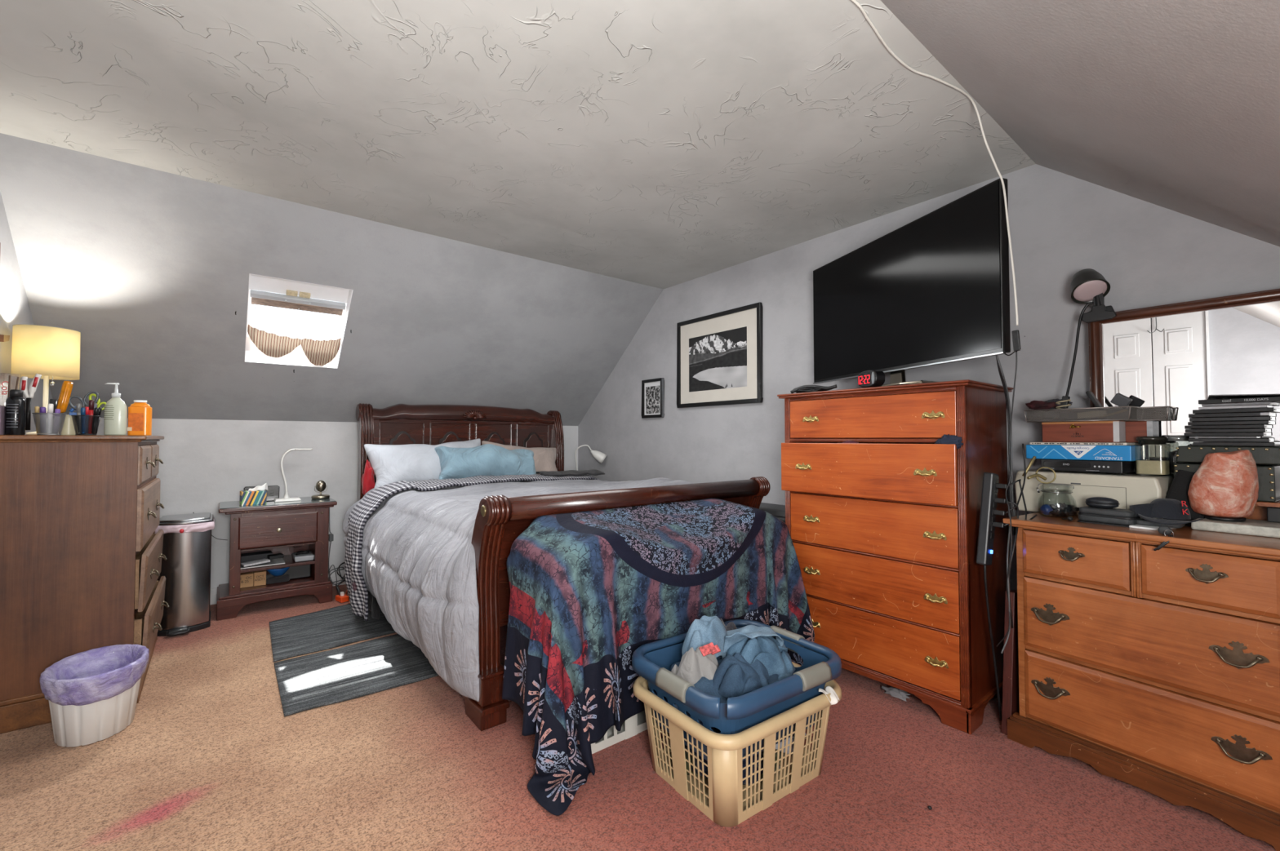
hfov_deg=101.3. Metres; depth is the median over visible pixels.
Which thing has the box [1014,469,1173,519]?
printer
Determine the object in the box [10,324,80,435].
table lamp
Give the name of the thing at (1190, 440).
case
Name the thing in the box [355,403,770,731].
sleigh bed
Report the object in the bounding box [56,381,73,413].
screwdriver
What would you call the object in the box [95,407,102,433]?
marker
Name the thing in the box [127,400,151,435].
bottle
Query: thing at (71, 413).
clip
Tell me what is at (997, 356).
cable
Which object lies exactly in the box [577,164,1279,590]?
wall
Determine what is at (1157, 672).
dresser
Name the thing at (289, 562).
shelf
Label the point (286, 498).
desk lamp
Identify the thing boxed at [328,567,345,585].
cable
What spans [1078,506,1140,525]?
case
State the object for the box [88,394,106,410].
scissors
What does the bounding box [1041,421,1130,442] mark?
box
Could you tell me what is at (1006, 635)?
cable
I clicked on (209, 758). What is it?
floor
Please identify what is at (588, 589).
throw
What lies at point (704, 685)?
jeans
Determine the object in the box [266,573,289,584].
pouch
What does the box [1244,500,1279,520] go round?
wooden riser
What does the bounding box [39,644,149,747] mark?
wastebasket
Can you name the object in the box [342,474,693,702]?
comforter
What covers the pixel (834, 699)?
tissue
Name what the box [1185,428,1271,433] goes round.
case
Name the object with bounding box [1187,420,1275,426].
case
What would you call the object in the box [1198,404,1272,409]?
case
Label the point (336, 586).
plug
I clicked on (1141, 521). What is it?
case
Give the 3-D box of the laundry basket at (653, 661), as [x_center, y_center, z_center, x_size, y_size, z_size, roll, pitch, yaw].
[0.323,0.870,1.760,0.618,0.227,0.502,1,-2,-35]
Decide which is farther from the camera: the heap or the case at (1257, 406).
the heap
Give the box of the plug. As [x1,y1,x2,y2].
[335,584,340,595]
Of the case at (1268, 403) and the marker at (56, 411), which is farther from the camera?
the marker at (56, 411)
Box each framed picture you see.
[641,377,664,418]
[676,302,763,408]
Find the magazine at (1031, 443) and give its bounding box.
[1030,442,1137,445]
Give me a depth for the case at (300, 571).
3.55 m
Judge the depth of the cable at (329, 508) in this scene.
3.84 m
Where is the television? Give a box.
[813,177,1010,388]
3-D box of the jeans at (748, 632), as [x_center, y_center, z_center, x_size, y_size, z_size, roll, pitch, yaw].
[0.377,0.775,1.839,0.276,0.178,0.217,1,-2,-36]
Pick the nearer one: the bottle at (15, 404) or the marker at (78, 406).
the bottle at (15, 404)
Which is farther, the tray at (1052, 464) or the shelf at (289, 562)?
the shelf at (289, 562)
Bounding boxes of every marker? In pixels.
[34,406,39,433]
[39,407,46,433]
[46,404,53,433]
[53,408,60,433]
[75,404,81,433]
[80,408,85,433]
[84,407,88,432]
[88,400,94,433]
[92,408,98,433]
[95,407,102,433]
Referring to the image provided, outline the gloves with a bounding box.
[1025,400,1059,411]
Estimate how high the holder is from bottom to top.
0.078 m
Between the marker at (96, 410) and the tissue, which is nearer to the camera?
the tissue
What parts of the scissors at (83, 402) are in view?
handle, handle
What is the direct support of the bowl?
on the pouch at (270, 579)
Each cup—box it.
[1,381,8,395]
[31,413,66,435]
[58,414,77,435]
[71,415,101,435]
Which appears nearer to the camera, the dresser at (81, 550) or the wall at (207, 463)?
the dresser at (81, 550)
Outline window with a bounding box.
[244,273,353,368]
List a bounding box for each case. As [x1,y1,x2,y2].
[278,564,311,579]
[1077,520,1128,527]
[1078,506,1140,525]
[1084,497,1119,508]
[1136,517,1185,528]
[1183,432,1271,436]
[1184,424,1271,429]
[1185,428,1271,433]
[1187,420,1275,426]
[1188,412,1275,417]
[1188,438,1274,442]
[1189,416,1275,422]
[1189,436,1260,438]
[1192,407,1279,413]
[1192,442,1279,446]
[1198,396,1279,404]
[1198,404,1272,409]
[1201,401,1279,407]
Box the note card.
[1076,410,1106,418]
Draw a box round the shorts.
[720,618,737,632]
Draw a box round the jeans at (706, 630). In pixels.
[681,615,727,659]
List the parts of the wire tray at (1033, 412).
twine coil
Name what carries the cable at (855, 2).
attached to the ceiling at (663, 144)
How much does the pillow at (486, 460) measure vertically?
0.350 m
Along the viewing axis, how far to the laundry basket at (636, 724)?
1.92 m
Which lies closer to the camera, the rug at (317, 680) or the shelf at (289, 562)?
the rug at (317, 680)
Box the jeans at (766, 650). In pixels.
[725,636,795,679]
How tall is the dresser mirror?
0.765 m
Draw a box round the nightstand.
[216,497,337,621]
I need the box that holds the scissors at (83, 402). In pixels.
[68,391,98,409]
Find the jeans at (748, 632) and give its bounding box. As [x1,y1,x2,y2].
[720,625,786,656]
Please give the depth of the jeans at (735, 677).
1.60 m
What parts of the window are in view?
rail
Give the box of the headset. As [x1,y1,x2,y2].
[790,385,837,393]
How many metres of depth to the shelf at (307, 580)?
3.41 m
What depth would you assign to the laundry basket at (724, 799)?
1.58 m
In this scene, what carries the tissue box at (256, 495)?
on the nightstand
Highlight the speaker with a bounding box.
[1164,470,1204,526]
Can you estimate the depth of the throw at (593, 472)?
4.20 m
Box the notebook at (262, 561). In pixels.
[240,558,270,567]
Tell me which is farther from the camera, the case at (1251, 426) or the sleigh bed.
the sleigh bed
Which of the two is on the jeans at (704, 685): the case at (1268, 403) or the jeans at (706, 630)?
the jeans at (706, 630)
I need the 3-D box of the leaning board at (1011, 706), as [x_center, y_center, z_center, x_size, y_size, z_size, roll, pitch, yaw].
[1.558,0.913,2.089,0.491,0.562,0.032,1,-2,-35]
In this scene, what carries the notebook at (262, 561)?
on the laptop
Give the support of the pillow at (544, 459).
on the mattress
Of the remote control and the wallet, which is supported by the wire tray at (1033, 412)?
the remote control
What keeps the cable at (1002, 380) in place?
hanging from the television
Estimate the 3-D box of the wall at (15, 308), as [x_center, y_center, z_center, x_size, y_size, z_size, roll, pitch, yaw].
[-1.845,-0.060,1.036,0.100,2.532,5.320,1,-2,-39]
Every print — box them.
[645,386,659,413]
[688,326,746,392]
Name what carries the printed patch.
attached to the t-shirt
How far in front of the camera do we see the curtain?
3.36 m
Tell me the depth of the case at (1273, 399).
1.70 m
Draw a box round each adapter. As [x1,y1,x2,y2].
[328,533,333,542]
[1011,329,1021,351]
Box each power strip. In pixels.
[335,595,348,603]
[976,472,1007,565]
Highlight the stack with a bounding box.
[240,551,272,562]
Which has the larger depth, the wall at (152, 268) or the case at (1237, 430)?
the wall at (152, 268)
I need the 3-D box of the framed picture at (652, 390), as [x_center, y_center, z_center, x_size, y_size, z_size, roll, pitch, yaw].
[0.105,-0.225,4.363,0.025,0.322,0.272,1,-2,-39]
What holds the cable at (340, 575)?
on the floor
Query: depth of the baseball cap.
1.70 m
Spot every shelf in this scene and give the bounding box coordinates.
[240,555,315,573]
[240,574,314,594]
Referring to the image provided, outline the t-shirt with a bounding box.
[671,646,719,684]
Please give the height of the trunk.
0.173 m
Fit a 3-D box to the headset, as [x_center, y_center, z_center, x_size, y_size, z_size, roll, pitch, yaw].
[0.857,-0.176,2.566,0.112,0.043,0.254,1,-2,-39]
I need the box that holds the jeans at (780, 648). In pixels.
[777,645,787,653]
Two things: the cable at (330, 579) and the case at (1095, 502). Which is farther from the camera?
the cable at (330, 579)
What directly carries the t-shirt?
in the laundry basket at (653, 661)
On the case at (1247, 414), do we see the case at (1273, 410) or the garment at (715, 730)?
the case at (1273, 410)
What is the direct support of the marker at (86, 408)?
in the pencil cup at (77, 424)
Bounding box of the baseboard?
[209,570,346,604]
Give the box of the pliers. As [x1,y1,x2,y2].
[20,373,41,430]
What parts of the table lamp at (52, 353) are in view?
lamp shade, pull chain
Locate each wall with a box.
[0,133,662,426]
[0,191,53,435]
[57,417,577,588]
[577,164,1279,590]
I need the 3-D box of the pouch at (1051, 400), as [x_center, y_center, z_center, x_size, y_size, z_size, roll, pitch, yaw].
[1.697,-0.085,2.145,0.060,0.048,0.111,1,-2,-39]
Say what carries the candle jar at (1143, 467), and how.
on the printer
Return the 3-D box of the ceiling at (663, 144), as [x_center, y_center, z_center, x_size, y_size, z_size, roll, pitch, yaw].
[-0.414,-1.218,2.207,3.562,0.100,2.634,1,-2,-39]
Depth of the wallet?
3.47 m
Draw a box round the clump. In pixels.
[880,685,910,702]
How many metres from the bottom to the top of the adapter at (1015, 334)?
0.076 m
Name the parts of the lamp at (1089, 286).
cord, lamp shade, bulb, arm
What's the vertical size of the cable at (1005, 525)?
0.473 m
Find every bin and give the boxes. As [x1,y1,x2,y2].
[155,512,215,636]
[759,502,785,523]
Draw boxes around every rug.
[269,604,395,662]
[274,634,439,716]
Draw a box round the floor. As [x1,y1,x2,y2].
[0,584,1276,850]
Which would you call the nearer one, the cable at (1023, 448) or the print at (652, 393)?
the cable at (1023, 448)
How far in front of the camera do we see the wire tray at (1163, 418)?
1.90 m
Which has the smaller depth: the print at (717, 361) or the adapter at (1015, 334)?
the adapter at (1015, 334)
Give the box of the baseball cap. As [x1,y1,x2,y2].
[1128,498,1204,530]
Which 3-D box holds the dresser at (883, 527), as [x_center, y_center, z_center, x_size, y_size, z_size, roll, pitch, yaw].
[1.134,0.500,2.418,0.526,1.320,0.866,1,-2,-39]
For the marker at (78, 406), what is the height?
0.126 m
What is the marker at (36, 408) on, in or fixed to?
in the pencil cup at (41, 415)
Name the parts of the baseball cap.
baseball cap, crown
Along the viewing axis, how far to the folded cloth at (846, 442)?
2.33 m
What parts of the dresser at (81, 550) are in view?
panel, drawer, drawer, drawer, handle, handle, drawer, drawer, handle, handle, handle, handle, handle, handle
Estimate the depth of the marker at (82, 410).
2.20 m
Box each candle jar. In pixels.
[1135,436,1169,475]
[1164,435,1189,473]
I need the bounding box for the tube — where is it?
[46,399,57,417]
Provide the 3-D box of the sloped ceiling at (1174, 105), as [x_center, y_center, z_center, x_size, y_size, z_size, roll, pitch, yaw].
[0.809,-0.732,0.666,3.562,1.228,1.401,1,-2,-39]
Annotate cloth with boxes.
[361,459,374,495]
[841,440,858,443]
[934,434,963,449]
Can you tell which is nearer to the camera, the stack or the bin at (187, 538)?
the bin at (187, 538)
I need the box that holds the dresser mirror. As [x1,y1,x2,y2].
[1088,288,1279,479]
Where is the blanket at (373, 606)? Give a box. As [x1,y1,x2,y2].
[367,591,380,619]
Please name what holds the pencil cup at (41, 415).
on the dresser at (81, 550)
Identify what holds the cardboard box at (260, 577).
on the nightstand
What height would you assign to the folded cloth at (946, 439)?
0.071 m
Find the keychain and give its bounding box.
[1153,526,1173,551]
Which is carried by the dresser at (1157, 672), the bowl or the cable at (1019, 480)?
the cable at (1019, 480)
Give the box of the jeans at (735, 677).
[712,653,768,698]
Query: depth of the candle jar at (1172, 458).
1.87 m
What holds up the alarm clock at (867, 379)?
on the dresser at (883, 527)
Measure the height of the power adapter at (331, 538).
0.050 m
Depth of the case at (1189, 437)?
1.73 m
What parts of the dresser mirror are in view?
frame rail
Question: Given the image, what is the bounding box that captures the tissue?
[818,685,839,705]
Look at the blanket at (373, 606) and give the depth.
3.12 m
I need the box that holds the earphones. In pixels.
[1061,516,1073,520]
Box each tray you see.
[292,550,314,562]
[1023,399,1144,422]
[1043,461,1090,468]
[1105,406,1176,422]
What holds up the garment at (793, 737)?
in the laundry basket at (724, 799)
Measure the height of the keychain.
0.074 m
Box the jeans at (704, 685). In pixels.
[670,656,792,703]
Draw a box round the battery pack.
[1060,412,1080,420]
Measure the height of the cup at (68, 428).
0.088 m
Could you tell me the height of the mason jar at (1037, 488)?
0.123 m
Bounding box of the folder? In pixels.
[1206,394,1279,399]
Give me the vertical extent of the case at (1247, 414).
0.013 m
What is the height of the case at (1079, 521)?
0.004 m
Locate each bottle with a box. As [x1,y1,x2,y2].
[4,389,26,435]
[103,382,127,435]
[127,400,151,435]
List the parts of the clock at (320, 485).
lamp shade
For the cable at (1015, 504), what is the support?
attached to the dresser at (1157, 672)
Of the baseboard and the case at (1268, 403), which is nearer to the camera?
the case at (1268, 403)
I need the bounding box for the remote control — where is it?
[1110,393,1132,408]
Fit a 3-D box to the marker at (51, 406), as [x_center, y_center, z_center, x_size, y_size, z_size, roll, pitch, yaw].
[-2.394,-0.029,2.131,0.018,0.120,0.020,1,-2,-39]
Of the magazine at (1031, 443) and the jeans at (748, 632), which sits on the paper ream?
the magazine at (1031, 443)
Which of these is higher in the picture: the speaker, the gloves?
the gloves
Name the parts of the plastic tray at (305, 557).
cable coil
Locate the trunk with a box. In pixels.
[1173,445,1279,502]
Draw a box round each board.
[1001,589,1019,735]
[1191,518,1279,538]
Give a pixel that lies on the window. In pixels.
(264, 291)
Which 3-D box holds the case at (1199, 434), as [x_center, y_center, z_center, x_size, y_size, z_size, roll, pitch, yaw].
[1.963,0.030,1.757,0.116,0.012,0.179,1,-2,-32]
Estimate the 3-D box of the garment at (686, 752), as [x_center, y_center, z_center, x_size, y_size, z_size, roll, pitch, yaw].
[0.310,1.095,1.776,0.445,0.083,0.338,1,-2,-39]
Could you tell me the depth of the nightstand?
3.39 m
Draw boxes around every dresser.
[0,435,168,733]
[777,379,1013,734]
[1003,512,1279,850]
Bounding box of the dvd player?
[1040,458,1135,473]
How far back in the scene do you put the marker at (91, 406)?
2.21 m
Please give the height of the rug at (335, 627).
0.011 m
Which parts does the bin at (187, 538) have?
lid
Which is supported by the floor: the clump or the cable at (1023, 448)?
the clump
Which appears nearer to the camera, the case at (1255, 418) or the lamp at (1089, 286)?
the case at (1255, 418)
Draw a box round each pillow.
[364,439,480,489]
[434,444,536,482]
[481,440,557,474]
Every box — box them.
[0,405,5,435]
[239,483,267,506]
[240,572,253,588]
[253,569,266,586]
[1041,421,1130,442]
[1124,421,1159,442]
[1266,506,1279,522]
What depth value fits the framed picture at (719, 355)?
3.77 m
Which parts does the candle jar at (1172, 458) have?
lid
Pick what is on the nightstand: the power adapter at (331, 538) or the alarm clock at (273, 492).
the alarm clock at (273, 492)
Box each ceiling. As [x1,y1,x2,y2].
[0,0,1035,289]
[880,0,1279,246]
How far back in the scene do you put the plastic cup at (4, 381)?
2.11 m
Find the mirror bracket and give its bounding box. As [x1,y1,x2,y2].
[0,334,9,342]
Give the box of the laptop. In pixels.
[240,558,284,569]
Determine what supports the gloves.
on the wire tray at (1033, 412)
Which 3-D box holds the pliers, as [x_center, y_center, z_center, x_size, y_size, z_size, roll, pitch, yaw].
[-2.460,-0.096,2.118,0.058,0.230,0.022,1,-2,-39]
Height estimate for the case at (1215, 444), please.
0.012 m
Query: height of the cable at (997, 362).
0.702 m
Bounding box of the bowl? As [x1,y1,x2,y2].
[266,567,289,576]
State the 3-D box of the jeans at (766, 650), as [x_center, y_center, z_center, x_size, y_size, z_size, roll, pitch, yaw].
[0.392,0.784,1.772,0.272,0.154,0.229,0,-2,-19]
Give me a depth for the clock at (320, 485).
3.67 m
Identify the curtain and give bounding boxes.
[247,324,342,366]
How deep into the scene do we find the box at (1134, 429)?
1.93 m
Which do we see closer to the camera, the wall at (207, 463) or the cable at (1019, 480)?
the cable at (1019, 480)
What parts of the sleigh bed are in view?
headboard post, raised panel, raised panel, headboard rail, headboard panel, footboard post, raised panel, raised panel, headboard post, footboard panel, footboard rail, footboard post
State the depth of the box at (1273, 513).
1.65 m
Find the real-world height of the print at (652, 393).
0.227 m
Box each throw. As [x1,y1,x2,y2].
[502,498,814,816]
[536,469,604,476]
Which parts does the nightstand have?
post, panel, glass, rail, drawer, knob, post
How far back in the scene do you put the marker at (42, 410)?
2.11 m
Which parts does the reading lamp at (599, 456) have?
lamp shade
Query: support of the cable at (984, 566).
attached to the dresser at (1157, 672)
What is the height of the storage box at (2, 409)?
0.112 m
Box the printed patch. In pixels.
[698,642,720,656]
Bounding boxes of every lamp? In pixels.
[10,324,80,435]
[273,448,312,502]
[574,444,606,471]
[1060,268,1116,408]
[1187,449,1258,521]
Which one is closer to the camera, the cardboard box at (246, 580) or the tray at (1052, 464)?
the tray at (1052, 464)
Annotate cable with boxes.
[328,507,337,585]
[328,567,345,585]
[336,562,345,586]
[850,0,1018,325]
[983,565,1001,720]
[995,351,1017,647]
[995,355,1014,535]
[995,355,1016,531]
[997,362,1015,535]
[1000,524,1010,653]
[1004,444,1026,514]
[1008,479,1037,519]
[1008,501,1018,628]
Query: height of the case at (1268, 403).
0.008 m
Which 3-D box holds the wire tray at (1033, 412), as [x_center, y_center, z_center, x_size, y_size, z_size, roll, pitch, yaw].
[1.725,-0.061,2.053,0.156,0.092,0.331,1,-2,-33]
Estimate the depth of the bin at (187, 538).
2.98 m
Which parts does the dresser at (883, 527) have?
handle, handle, handle, handle, handle, drawer, drawer, drawer, drawer, drawer, panel, handle, handle, handle, handle, handle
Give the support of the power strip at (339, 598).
on the floor
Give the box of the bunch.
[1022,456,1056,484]
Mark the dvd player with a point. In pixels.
(1070, 465)
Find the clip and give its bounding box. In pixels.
[68,406,76,415]
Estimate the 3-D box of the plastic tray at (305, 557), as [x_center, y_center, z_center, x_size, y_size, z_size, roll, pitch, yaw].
[-2.292,0.877,3.569,0.112,0.060,0.177,1,-2,-39]
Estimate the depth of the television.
2.28 m
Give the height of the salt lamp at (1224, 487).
0.228 m
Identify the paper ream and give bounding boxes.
[1026,444,1146,461]
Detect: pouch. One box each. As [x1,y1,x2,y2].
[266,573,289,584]
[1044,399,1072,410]
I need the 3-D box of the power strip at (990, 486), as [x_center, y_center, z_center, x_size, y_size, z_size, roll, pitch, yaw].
[1.322,0.352,1.973,0.123,0.350,0.074,1,-2,-26]
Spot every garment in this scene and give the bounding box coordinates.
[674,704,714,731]
[684,727,763,785]
[684,750,785,782]
[775,733,805,755]
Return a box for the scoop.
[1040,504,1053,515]
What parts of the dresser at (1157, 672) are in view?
handle, handle, handle, drawer, panel, drawer, drawer, handle, drawer, handle, handle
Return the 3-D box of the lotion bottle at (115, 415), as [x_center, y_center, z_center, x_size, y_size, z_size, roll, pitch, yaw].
[-2.256,-0.071,2.257,0.078,0.226,0.047,0,-2,-19]
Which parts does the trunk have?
lid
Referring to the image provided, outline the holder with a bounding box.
[1085,391,1104,410]
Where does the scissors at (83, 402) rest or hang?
in the pencil cup at (77, 424)
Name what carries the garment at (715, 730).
in the laundry basket at (724, 799)
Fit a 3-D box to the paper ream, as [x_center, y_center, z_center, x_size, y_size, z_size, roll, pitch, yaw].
[1.740,0.105,2.060,0.172,0.056,0.325,1,-2,-33]
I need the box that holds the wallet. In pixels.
[266,553,284,559]
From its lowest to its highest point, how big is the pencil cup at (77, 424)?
0.084 m
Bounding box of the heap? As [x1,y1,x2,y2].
[1048,502,1079,516]
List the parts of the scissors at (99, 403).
handle, handle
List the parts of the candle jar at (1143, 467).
lid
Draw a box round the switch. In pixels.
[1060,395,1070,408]
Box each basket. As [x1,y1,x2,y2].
[591,711,647,754]
[631,619,841,761]
[632,662,841,826]
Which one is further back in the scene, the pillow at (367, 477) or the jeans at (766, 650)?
the pillow at (367, 477)
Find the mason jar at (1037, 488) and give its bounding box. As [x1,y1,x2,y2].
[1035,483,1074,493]
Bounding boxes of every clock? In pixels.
[244,485,279,501]
[311,480,329,499]
[857,369,884,387]

